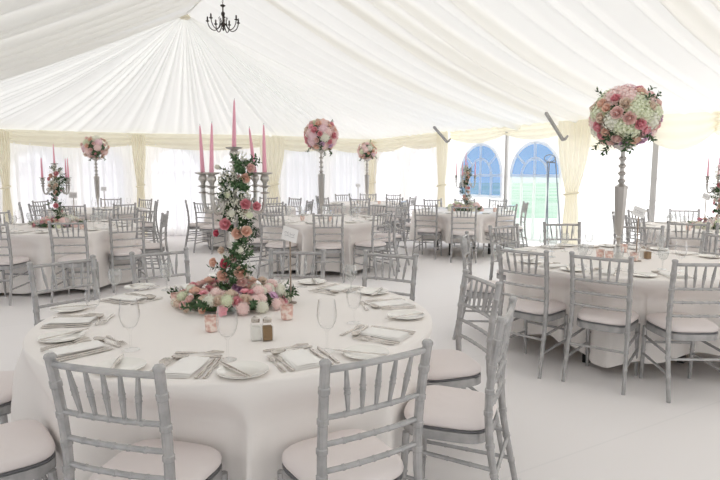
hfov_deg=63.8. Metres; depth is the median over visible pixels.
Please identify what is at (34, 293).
chair
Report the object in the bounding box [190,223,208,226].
cushion
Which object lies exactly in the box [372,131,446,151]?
swag valance
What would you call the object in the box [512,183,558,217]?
ground
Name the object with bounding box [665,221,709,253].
chair
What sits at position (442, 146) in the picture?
drape
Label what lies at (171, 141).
swag valance
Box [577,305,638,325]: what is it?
cushion
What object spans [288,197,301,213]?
chair
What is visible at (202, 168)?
taper candle
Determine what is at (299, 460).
cushion
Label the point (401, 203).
chair
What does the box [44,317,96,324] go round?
folded napkin
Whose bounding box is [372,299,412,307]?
folded napkin
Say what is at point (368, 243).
cushion
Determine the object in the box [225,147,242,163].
candle cup
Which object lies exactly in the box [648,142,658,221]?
pole
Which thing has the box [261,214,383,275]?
tablecloth
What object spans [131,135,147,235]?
drape
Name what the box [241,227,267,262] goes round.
chair
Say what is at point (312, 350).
knife
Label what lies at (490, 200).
chair
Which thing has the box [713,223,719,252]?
chair
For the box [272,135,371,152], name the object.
swag valance
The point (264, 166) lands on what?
taper candle
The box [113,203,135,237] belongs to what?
chair
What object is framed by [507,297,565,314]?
cushion
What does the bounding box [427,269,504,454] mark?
chair
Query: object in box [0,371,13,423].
chair
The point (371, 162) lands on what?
drape
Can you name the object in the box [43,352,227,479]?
chair
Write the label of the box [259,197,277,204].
chair
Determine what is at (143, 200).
chair
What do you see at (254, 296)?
ring
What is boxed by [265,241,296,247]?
cushion
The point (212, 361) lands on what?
knife
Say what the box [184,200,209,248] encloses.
chair
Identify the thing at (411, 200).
chair
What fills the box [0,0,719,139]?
ceiling
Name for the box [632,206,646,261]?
card holder
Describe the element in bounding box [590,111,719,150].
swag valance
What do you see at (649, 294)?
tablecloth
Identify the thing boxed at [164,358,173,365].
fork
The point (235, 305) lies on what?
wine glass
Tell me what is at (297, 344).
fork
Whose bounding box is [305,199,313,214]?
chair
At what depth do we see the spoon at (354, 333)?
2.57 m
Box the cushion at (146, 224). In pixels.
[140,223,155,226]
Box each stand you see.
[92,158,100,208]
[315,149,327,218]
[363,159,370,202]
[544,154,560,244]
[612,145,633,259]
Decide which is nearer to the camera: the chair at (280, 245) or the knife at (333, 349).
the knife at (333, 349)
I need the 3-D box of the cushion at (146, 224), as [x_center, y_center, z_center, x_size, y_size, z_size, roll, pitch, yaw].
[-4.069,-0.292,10.941,0.375,0.057,0.378,-2,7,-13]
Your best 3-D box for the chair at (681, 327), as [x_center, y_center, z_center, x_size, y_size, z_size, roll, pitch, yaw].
[2.183,0.560,3.872,0.425,0.928,0.472,0,7,1]
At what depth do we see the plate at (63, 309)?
3.03 m
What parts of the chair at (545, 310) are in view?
post, rail, rail, rail, rail, leg, seat frame, post, leg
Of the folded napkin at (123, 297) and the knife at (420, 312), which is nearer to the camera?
the knife at (420, 312)
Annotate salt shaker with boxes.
[250,316,261,341]
[640,246,645,257]
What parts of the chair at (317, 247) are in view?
post, seat frame, rail, rail, rail, leg, post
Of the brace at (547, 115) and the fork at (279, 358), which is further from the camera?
the brace at (547, 115)
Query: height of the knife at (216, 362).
0.003 m
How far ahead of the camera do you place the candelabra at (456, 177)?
10.43 m
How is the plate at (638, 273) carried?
on the tablecloth at (649, 294)
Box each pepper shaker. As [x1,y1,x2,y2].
[261,316,272,340]
[644,246,651,258]
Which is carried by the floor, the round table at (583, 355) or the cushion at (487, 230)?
the round table at (583, 355)
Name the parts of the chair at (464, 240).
post, post, seat frame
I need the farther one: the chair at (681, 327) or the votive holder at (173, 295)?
the chair at (681, 327)
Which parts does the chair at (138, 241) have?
post, post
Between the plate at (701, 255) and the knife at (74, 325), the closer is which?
the knife at (74, 325)
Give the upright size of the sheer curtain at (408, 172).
2.270 m
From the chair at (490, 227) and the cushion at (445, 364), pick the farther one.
the chair at (490, 227)
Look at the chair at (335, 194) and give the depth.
13.92 m
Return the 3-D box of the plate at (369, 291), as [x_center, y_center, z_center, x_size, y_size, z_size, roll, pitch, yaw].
[0.077,0.308,3.435,0.184,0.014,0.184,0,7,0]
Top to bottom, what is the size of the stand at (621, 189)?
0.930 m
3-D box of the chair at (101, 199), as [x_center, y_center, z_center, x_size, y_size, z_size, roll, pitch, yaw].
[-5.070,-0.383,11.713,0.425,0.928,0.472,-1,7,-10]
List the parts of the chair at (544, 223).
post, rail, rail, post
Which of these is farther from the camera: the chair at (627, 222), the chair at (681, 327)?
the chair at (627, 222)
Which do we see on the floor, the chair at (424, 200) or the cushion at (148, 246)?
the chair at (424, 200)
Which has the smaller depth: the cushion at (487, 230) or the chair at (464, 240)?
the chair at (464, 240)
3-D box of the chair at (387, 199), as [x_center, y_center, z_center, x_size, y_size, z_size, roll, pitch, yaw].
[0.635,-0.434,12.140,0.425,0.928,0.472,-4,8,-29]
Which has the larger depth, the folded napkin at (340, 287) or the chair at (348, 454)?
the folded napkin at (340, 287)
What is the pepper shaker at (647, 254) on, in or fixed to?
on the tablecloth at (649, 294)
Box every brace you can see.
[433,126,450,142]
[545,112,568,140]
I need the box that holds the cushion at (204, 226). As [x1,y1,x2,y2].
[199,225,219,228]
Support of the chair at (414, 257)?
on the floor
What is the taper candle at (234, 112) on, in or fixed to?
on the candelabra at (211, 178)
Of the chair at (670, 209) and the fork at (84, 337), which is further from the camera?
the chair at (670, 209)
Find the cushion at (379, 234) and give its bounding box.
[376,233,401,237]
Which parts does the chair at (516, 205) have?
post, seat frame, post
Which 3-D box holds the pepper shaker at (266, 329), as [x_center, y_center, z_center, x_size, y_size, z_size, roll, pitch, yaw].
[-0.397,0.378,2.477,0.045,0.104,0.045,-2,7,-17]
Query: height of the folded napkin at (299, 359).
0.015 m
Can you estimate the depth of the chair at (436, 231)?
9.78 m
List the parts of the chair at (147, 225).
post, post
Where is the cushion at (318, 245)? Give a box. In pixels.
[316,243,340,248]
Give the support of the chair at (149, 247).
on the floor
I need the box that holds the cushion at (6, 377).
[0,371,13,403]
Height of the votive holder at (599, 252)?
0.070 m
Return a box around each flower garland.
[46,164,67,222]
[207,151,261,293]
[459,165,473,204]
[705,164,719,218]
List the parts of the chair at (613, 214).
post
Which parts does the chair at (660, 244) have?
rail, rail, post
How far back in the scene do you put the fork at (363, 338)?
2.46 m
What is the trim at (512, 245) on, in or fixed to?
attached to the wall at (681, 180)
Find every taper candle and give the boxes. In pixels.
[41,158,43,176]
[67,158,68,176]
[199,126,204,171]
[209,123,213,171]
[232,98,235,146]
[249,128,256,171]
[262,125,266,171]
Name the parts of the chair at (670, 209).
post, rail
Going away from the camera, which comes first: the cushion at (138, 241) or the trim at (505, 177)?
the cushion at (138, 241)
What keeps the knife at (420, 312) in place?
on the plate at (396, 312)
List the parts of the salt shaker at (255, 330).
glass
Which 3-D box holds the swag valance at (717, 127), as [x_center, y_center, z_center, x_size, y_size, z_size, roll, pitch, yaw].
[7.558,-1.169,4.781,0.093,0.560,9.000,-4,8,-30]
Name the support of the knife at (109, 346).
on the tablecloth at (251, 422)
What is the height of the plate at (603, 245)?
0.014 m
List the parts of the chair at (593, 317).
post, leg, rail, rail, rail, rail, seat frame, post, leg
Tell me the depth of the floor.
3.85 m
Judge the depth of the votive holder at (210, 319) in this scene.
2.60 m
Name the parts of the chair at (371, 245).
leg, seat frame, post, post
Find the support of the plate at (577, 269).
on the tablecloth at (649, 294)
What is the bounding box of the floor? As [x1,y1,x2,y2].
[0,218,719,479]
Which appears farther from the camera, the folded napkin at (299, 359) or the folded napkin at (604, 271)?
the folded napkin at (604, 271)
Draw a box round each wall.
[448,133,451,203]
[451,133,719,245]
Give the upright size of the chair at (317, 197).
0.928 m
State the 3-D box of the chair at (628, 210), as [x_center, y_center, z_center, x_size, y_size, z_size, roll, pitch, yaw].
[4.117,0.028,8.299,0.425,0.928,0.472,-3,7,-22]
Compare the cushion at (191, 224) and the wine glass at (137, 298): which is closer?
the wine glass at (137, 298)
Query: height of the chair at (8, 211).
0.928 m
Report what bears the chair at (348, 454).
on the floor
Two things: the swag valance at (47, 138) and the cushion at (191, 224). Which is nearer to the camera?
the cushion at (191, 224)
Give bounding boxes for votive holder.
[170,292,180,305]
[204,314,218,331]
[280,303,293,319]
[596,249,604,257]
[605,251,613,257]
[620,244,628,251]
[630,252,638,260]
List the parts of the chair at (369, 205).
post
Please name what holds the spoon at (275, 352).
on the tablecloth at (251, 422)
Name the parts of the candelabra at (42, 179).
arm, arm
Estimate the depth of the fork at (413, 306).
3.03 m
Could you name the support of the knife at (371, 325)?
on the tablecloth at (251, 422)
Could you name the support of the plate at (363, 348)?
on the tablecloth at (251, 422)
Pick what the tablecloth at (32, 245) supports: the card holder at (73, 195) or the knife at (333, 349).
the card holder at (73, 195)
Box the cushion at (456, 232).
[453,230,473,235]
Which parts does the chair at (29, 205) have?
post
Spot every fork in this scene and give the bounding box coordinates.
[40,337,88,348]
[40,339,91,350]
[53,314,95,317]
[58,313,99,316]
[106,335,126,344]
[133,297,162,303]
[150,357,168,370]
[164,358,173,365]
[175,350,224,352]
[263,343,308,350]
[266,355,285,371]
[272,355,294,370]
[340,324,363,335]
[353,337,393,344]
[358,335,399,342]
[380,305,415,307]
[380,306,414,309]
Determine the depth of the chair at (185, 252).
4.10 m
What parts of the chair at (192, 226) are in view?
post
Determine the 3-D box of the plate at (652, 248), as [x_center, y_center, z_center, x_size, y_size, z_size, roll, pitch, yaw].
[2.729,0.082,5.311,0.184,0.014,0.184,0,7,0]
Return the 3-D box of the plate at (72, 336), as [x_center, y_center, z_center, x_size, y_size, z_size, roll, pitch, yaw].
[-1.288,0.421,2.497,0.184,0.014,0.184,0,7,0]
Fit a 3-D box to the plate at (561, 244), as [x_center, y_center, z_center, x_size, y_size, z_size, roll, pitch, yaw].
[1.981,0.052,5.562,0.184,0.014,0.184,0,7,0]
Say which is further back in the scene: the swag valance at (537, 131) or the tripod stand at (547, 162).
the swag valance at (537, 131)
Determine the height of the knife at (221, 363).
0.003 m
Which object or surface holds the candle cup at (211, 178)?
on the candelabra at (211, 178)
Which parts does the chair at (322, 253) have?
post, rail, rail, post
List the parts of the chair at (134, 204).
post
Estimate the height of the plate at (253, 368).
0.014 m
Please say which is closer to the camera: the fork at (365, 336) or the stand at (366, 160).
the fork at (365, 336)
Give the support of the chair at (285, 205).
on the floor
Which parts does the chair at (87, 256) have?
post, rail, leg, rail, rail, rail, seat frame, post, leg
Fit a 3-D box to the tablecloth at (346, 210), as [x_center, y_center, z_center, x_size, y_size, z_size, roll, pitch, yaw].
[0.224,-0.477,12.986,1.883,0.706,1.772,0,7,0]
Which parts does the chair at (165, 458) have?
post, rail, rail, rail, rail, post, seat frame, leg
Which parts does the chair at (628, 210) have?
post, post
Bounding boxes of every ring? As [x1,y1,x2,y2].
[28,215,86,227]
[166,276,298,316]
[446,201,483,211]
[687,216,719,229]
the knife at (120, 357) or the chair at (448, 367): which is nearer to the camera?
the knife at (120, 357)
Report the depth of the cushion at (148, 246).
7.74 m
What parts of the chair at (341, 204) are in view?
rail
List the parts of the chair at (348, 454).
leg, post, seat frame, rail, rail, rail, rail, post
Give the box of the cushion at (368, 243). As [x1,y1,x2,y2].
[355,240,385,246]
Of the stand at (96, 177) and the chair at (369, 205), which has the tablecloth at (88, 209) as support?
the stand at (96, 177)
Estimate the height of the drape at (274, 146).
2.230 m
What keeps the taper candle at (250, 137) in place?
on the candelabra at (211, 178)
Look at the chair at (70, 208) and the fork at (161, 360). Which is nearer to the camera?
the fork at (161, 360)
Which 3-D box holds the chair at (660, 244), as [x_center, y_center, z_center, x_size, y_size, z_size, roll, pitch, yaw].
[2.822,0.317,5.892,0.425,0.928,0.472,5,8,33]
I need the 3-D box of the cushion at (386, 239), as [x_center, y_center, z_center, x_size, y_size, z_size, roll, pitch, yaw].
[0.325,-0.020,8.680,0.375,0.057,0.378,1,7,5]
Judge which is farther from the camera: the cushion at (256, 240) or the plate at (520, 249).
the cushion at (256, 240)
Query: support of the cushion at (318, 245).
on the chair at (317, 247)
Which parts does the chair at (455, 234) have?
post, seat frame, rail, post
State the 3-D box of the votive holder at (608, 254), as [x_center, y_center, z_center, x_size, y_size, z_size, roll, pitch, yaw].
[2.026,0.128,4.699,0.067,0.070,0.066,0,7,0]
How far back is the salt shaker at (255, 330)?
2.46 m
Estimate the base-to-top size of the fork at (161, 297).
0.008 m
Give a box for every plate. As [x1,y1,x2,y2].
[38,330,84,342]
[50,303,87,311]
[94,357,146,369]
[124,283,155,289]
[217,361,268,378]
[298,278,325,284]
[343,344,388,359]
[358,287,387,294]
[388,310,424,319]
[511,248,531,250]
[518,259,542,263]
[556,243,575,246]
[560,266,585,271]
[598,244,614,246]
[633,272,657,276]
[651,247,667,249]
[698,254,719,257]
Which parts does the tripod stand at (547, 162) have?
leg, leg, leg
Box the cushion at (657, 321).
[646,313,717,332]
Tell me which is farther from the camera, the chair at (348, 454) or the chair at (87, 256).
the chair at (87, 256)
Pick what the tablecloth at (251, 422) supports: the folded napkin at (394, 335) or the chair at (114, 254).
the folded napkin at (394, 335)
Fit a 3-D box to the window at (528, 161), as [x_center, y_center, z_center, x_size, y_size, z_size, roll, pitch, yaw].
[3.258,-0.911,10.823,0.066,1.890,1.316,-4,8,-29]
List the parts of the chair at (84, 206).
post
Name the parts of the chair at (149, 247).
seat frame, post, post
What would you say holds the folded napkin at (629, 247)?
on the tablecloth at (649, 294)
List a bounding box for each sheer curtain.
[0,177,2,223]
[10,142,136,222]
[144,135,267,235]
[270,136,368,214]
[374,134,448,222]
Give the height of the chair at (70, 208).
0.928 m
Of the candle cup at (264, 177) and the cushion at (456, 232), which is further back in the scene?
the cushion at (456, 232)
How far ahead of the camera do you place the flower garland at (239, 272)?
3.06 m
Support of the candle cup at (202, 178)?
on the candelabra at (211, 178)
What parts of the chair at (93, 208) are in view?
post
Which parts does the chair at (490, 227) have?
post, rail, rail, post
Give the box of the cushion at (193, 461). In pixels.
[89,439,221,479]
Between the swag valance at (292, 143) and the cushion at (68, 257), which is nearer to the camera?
the cushion at (68, 257)
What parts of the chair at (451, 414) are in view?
leg, leg, seat frame, post, rail, rail, rail, post, rail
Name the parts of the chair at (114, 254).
leg, post, seat frame, rail, rail, rail, rail, leg, post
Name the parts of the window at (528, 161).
pane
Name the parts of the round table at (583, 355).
leg, leg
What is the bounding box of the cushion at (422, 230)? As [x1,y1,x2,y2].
[418,228,440,232]
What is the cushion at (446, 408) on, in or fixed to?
on the chair at (451, 414)
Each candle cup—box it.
[195,172,207,187]
[203,172,218,188]
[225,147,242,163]
[250,172,259,186]
[257,172,271,187]
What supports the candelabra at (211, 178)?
on the tablecloth at (251, 422)
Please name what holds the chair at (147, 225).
on the floor
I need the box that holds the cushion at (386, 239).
[373,236,392,241]
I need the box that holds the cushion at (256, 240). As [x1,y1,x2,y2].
[247,237,267,242]
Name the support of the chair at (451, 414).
on the floor
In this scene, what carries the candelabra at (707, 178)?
on the tablecloth at (683, 242)
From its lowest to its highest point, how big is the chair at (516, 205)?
0.928 m
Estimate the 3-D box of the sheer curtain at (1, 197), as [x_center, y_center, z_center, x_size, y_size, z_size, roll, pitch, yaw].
[-8.294,-0.899,10.322,0.070,2.260,3.479,7,10,44]
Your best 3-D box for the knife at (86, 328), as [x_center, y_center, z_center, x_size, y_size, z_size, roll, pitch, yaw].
[-1.286,0.409,2.520,0.021,0.003,0.220,5,8,35]
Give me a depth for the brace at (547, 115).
9.22 m
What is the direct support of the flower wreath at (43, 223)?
on the tablecloth at (32, 245)
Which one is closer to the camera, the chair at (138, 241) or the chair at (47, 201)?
the chair at (138, 241)
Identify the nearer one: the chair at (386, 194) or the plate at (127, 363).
the plate at (127, 363)
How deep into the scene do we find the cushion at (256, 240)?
8.38 m
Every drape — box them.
[0,131,13,223]
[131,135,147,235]
[259,136,284,204]
[368,141,375,200]
[436,132,447,207]
[558,119,590,244]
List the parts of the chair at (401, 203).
post, post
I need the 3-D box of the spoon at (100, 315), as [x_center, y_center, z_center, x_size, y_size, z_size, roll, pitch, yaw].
[-1.268,0.384,2.804,0.039,0.012,0.193,-2,7,-18]
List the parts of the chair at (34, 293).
post, rail, rail, rail, post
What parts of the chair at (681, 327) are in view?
leg, post, seat frame, leg, rail, rail, rail, rail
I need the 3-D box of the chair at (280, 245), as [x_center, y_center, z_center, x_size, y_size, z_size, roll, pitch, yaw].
[-1.121,0.067,7.973,0.425,0.928,0.472,3,8,26]
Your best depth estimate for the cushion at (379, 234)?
9.02 m
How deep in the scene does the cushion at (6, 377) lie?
2.68 m
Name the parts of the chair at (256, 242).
seat frame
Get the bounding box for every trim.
[179,14,190,19]
[187,0,201,13]
[494,241,531,247]
[502,132,508,241]
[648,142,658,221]
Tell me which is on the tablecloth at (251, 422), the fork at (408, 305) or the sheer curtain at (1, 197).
the fork at (408, 305)
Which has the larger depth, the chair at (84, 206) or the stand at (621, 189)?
the chair at (84, 206)
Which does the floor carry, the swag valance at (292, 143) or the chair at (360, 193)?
the chair at (360, 193)
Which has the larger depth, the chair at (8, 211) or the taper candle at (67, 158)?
the chair at (8, 211)
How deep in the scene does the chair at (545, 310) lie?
4.26 m
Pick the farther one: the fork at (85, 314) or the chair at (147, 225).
the chair at (147, 225)
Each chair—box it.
[0,210,11,223]
[0,222,29,305]
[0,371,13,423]
[0,419,57,479]
[18,202,23,222]
[26,255,98,325]
[28,204,46,220]
[31,200,49,219]
[40,207,71,218]
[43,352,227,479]
[47,220,99,302]
[59,204,86,218]
[92,207,119,220]
[100,198,121,206]
[108,216,148,292]
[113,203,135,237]
[129,247,190,291]
[133,211,173,280]
[135,208,159,269]
[138,198,152,236]
[140,200,158,242]
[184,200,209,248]
[193,202,226,253]
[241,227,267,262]
[255,202,283,250]
[257,213,298,279]
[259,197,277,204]
[266,204,286,216]
[268,248,325,278]
[277,339,432,479]
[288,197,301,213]
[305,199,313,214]
[312,213,344,282]
[315,196,318,213]
[317,197,329,213]
[319,203,342,213]
[335,194,349,201]
[350,198,369,214]
[353,211,394,279]
[360,193,376,200]
[362,249,418,301]
[367,203,388,258]
[373,207,400,271]
[376,205,409,264]
[377,197,403,241]
[385,194,401,232]
[396,196,416,233]
[397,199,425,250]
[401,296,517,479]
[412,204,441,258]
[423,198,441,246]
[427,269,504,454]
[450,205,477,262]
[452,231,505,339]
[477,199,507,246]
[483,204,517,259]
[484,223,519,310]
[495,245,567,378]
[501,201,528,253]
[543,222,580,244]
[561,251,639,394]
[612,211,642,245]
[620,225,664,246]
[625,215,645,246]
[627,209,649,241]
[639,259,719,402]
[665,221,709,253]
[669,208,700,221]
[698,231,719,254]
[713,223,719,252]
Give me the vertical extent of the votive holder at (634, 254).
0.070 m
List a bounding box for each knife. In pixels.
[39,328,88,339]
[40,325,91,327]
[41,323,92,326]
[51,304,97,307]
[56,346,111,359]
[58,347,114,360]
[98,300,124,303]
[102,299,129,302]
[111,354,123,367]
[194,358,215,377]
[202,357,221,377]
[218,361,251,376]
[309,348,333,363]
[317,346,339,362]
[333,349,386,354]
[365,298,402,300]
[371,325,415,331]
[387,312,422,317]
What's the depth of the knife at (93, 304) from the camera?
3.03 m
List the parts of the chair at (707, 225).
post, rail, rail, rail, post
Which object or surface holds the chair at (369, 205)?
on the floor
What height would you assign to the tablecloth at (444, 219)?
0.525 m
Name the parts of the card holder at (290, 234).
rod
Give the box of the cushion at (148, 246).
[133,243,164,249]
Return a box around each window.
[459,143,502,198]
[508,140,561,243]
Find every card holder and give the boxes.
[69,192,76,215]
[101,187,106,210]
[281,226,298,303]
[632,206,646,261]
[702,193,710,220]
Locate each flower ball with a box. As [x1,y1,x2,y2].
[80,135,109,160]
[304,118,338,156]
[357,140,376,160]
[588,84,663,155]
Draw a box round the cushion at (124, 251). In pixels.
[109,248,141,255]
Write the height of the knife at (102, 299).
0.003 m
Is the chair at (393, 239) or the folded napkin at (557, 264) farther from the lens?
the chair at (393, 239)
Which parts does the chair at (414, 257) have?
post, rail, rail, rail, post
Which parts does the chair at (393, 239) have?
post, post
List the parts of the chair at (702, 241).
post, rail, rail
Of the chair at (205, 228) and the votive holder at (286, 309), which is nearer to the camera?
the votive holder at (286, 309)
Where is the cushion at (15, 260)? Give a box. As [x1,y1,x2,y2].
[0,256,29,264]
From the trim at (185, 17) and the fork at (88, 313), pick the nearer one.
the fork at (88, 313)
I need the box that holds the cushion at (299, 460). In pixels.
[282,429,403,479]
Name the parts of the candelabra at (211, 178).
arm, arm, stem, arm, arm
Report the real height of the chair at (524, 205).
0.928 m
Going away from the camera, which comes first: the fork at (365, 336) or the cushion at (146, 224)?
the fork at (365, 336)
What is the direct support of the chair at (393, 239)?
on the floor
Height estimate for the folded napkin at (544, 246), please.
0.015 m
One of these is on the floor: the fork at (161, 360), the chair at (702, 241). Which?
the chair at (702, 241)
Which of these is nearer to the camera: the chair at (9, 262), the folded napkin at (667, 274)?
the folded napkin at (667, 274)
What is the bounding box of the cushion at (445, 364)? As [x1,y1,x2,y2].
[427,349,480,379]
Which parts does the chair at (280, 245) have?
post, rail, rail, leg, seat frame, post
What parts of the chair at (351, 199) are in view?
post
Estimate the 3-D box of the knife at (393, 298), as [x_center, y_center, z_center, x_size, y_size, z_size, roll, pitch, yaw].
[0.134,0.334,3.246,0.220,0.003,0.021,-2,7,-16]
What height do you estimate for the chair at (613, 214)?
0.928 m
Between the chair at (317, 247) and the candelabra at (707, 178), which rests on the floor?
the chair at (317, 247)
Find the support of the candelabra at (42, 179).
on the tablecloth at (32, 245)
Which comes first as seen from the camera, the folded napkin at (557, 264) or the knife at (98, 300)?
the knife at (98, 300)
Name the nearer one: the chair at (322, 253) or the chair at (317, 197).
the chair at (322, 253)
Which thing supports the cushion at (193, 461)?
on the chair at (165, 458)
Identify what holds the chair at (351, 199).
on the floor
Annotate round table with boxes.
[437,241,490,254]
[582,353,685,363]
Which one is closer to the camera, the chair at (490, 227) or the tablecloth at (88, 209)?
the chair at (490, 227)
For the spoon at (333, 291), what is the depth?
3.46 m
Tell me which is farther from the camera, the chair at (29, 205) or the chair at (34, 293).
the chair at (29, 205)
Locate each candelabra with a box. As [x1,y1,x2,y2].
[39,163,71,215]
[195,147,271,295]
[454,165,476,203]
[704,163,719,218]
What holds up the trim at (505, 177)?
attached to the wall at (681, 180)
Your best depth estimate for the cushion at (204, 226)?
10.40 m
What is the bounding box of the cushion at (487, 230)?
[485,229,510,232]
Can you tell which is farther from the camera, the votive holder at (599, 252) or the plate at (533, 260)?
the votive holder at (599, 252)
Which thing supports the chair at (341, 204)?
on the floor
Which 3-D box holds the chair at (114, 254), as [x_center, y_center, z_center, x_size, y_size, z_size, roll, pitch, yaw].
[-2.939,0.151,7.273,0.425,0.928,0.472,-4,8,-30]
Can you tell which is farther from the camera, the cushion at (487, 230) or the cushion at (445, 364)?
the cushion at (487, 230)
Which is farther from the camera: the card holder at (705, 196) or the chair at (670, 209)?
the chair at (670, 209)
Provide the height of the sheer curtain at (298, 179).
2.260 m
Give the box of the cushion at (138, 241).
[136,239,150,244]
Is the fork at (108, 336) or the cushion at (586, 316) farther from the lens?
the cushion at (586, 316)
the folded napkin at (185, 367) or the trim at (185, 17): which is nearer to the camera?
the folded napkin at (185, 367)
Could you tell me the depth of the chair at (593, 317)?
3.97 m
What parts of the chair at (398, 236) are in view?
post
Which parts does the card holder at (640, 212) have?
rod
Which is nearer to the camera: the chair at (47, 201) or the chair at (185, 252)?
the chair at (185, 252)
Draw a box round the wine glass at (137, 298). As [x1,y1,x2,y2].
[118,298,139,348]
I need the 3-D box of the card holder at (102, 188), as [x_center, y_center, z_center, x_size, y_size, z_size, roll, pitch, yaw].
[-4.615,-0.744,10.431,0.086,0.432,0.086,-7,10,-45]
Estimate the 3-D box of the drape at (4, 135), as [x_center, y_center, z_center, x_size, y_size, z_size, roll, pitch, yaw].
[-6.994,-1.025,11.416,0.191,2.230,0.184,0,7,0]
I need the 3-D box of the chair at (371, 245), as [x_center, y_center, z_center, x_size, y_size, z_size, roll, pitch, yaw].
[0.187,0.051,8.102,0.472,0.928,0.425,6,9,41]
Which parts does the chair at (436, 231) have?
post, rail, seat frame, post, leg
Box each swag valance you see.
[0,129,138,147]
[138,133,268,149]
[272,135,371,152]
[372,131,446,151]
[450,122,557,143]
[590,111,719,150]
[714,111,719,136]
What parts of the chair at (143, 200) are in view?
post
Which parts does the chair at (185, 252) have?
post, rail, rail, post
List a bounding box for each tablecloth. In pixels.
[0,221,136,293]
[11,280,432,479]
[40,207,147,237]
[202,205,295,249]
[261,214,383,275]
[330,201,407,232]
[409,208,516,243]
[502,245,719,367]
[635,222,719,252]
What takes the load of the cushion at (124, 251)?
on the chair at (114, 254)
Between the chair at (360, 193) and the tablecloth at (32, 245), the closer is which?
the tablecloth at (32, 245)
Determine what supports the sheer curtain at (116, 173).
hanging from the ceiling
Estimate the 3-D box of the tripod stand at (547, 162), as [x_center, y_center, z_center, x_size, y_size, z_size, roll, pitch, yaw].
[3.000,-0.476,9.111,0.305,1.732,0.344,-6,9,-42]
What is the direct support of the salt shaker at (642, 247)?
on the tablecloth at (649, 294)
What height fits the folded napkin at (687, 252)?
0.015 m
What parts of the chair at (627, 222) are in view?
post, post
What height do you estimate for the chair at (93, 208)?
0.928 m
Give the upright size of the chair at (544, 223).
0.928 m
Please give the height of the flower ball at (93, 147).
0.477 m
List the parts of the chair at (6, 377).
leg, seat frame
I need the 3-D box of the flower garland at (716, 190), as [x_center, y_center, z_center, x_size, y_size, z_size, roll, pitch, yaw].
[4.533,-0.580,7.281,0.294,0.782,0.297,6,9,40]
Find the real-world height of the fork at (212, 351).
0.008 m
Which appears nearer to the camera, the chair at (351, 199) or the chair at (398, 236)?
the chair at (398, 236)
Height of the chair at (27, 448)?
0.928 m
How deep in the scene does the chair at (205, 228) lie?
10.40 m
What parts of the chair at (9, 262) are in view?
leg, post, seat frame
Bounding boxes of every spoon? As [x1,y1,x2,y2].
[93,336,120,346]
[95,313,103,324]
[171,354,222,358]
[271,345,311,354]
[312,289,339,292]
[351,325,367,335]
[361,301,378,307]
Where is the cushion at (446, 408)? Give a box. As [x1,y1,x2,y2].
[404,385,496,430]
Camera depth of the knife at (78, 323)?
2.71 m
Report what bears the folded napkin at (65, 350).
on the tablecloth at (251, 422)
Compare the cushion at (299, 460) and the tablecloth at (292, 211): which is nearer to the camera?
the cushion at (299, 460)
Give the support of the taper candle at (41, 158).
on the candelabra at (42, 179)
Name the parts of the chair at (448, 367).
seat frame, post, rail, rail, rail, rail, post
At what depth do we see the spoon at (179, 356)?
2.25 m
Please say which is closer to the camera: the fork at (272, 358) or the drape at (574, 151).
the fork at (272, 358)
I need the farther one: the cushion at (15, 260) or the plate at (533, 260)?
the cushion at (15, 260)
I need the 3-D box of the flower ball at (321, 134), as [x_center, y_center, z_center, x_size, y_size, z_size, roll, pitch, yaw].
[-0.581,-1.520,8.583,0.523,0.568,0.539,-3,8,-24]
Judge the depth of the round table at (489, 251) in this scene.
10.29 m
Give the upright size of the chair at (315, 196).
0.928 m
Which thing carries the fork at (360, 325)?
on the tablecloth at (251, 422)
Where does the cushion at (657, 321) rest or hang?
on the chair at (681, 327)
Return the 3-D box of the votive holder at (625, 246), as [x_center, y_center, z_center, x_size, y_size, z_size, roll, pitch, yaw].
[2.359,0.072,5.160,0.067,0.070,0.066,0,7,0]
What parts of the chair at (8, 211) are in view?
post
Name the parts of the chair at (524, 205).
post, post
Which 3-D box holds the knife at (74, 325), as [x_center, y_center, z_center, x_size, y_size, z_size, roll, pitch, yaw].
[-1.365,0.402,2.685,0.220,0.003,0.021,-1,7,-10]
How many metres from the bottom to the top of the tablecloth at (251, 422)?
0.744 m
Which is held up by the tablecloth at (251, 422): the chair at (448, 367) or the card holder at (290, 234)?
the card holder at (290, 234)
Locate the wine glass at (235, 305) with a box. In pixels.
[216,305,237,357]
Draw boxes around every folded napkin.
[43,340,104,356]
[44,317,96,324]
[107,294,145,301]
[165,357,209,377]
[277,349,319,369]
[323,284,356,290]
[360,327,410,340]
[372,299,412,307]
[538,245,559,248]
[538,263,565,267]
[578,244,593,247]
[595,269,614,275]
[628,246,640,248]
[657,271,683,277]
[674,251,699,253]
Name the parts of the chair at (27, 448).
seat frame, leg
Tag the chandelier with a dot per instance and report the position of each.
(222, 23)
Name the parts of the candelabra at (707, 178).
arm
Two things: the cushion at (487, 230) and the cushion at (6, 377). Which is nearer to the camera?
the cushion at (6, 377)
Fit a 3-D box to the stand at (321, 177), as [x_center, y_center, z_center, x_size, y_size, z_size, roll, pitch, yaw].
[-0.579,-0.835,8.662,0.190,1.035,0.190,0,7,0]
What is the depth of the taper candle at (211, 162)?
2.92 m
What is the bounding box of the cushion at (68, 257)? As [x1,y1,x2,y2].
[57,255,96,261]
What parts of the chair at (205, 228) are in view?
post, seat frame, post, leg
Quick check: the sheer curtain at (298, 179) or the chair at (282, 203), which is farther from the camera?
the sheer curtain at (298, 179)
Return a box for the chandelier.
[206,2,239,32]
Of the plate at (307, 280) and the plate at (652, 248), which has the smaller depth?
the plate at (307, 280)
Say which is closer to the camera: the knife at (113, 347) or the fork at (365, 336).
the knife at (113, 347)

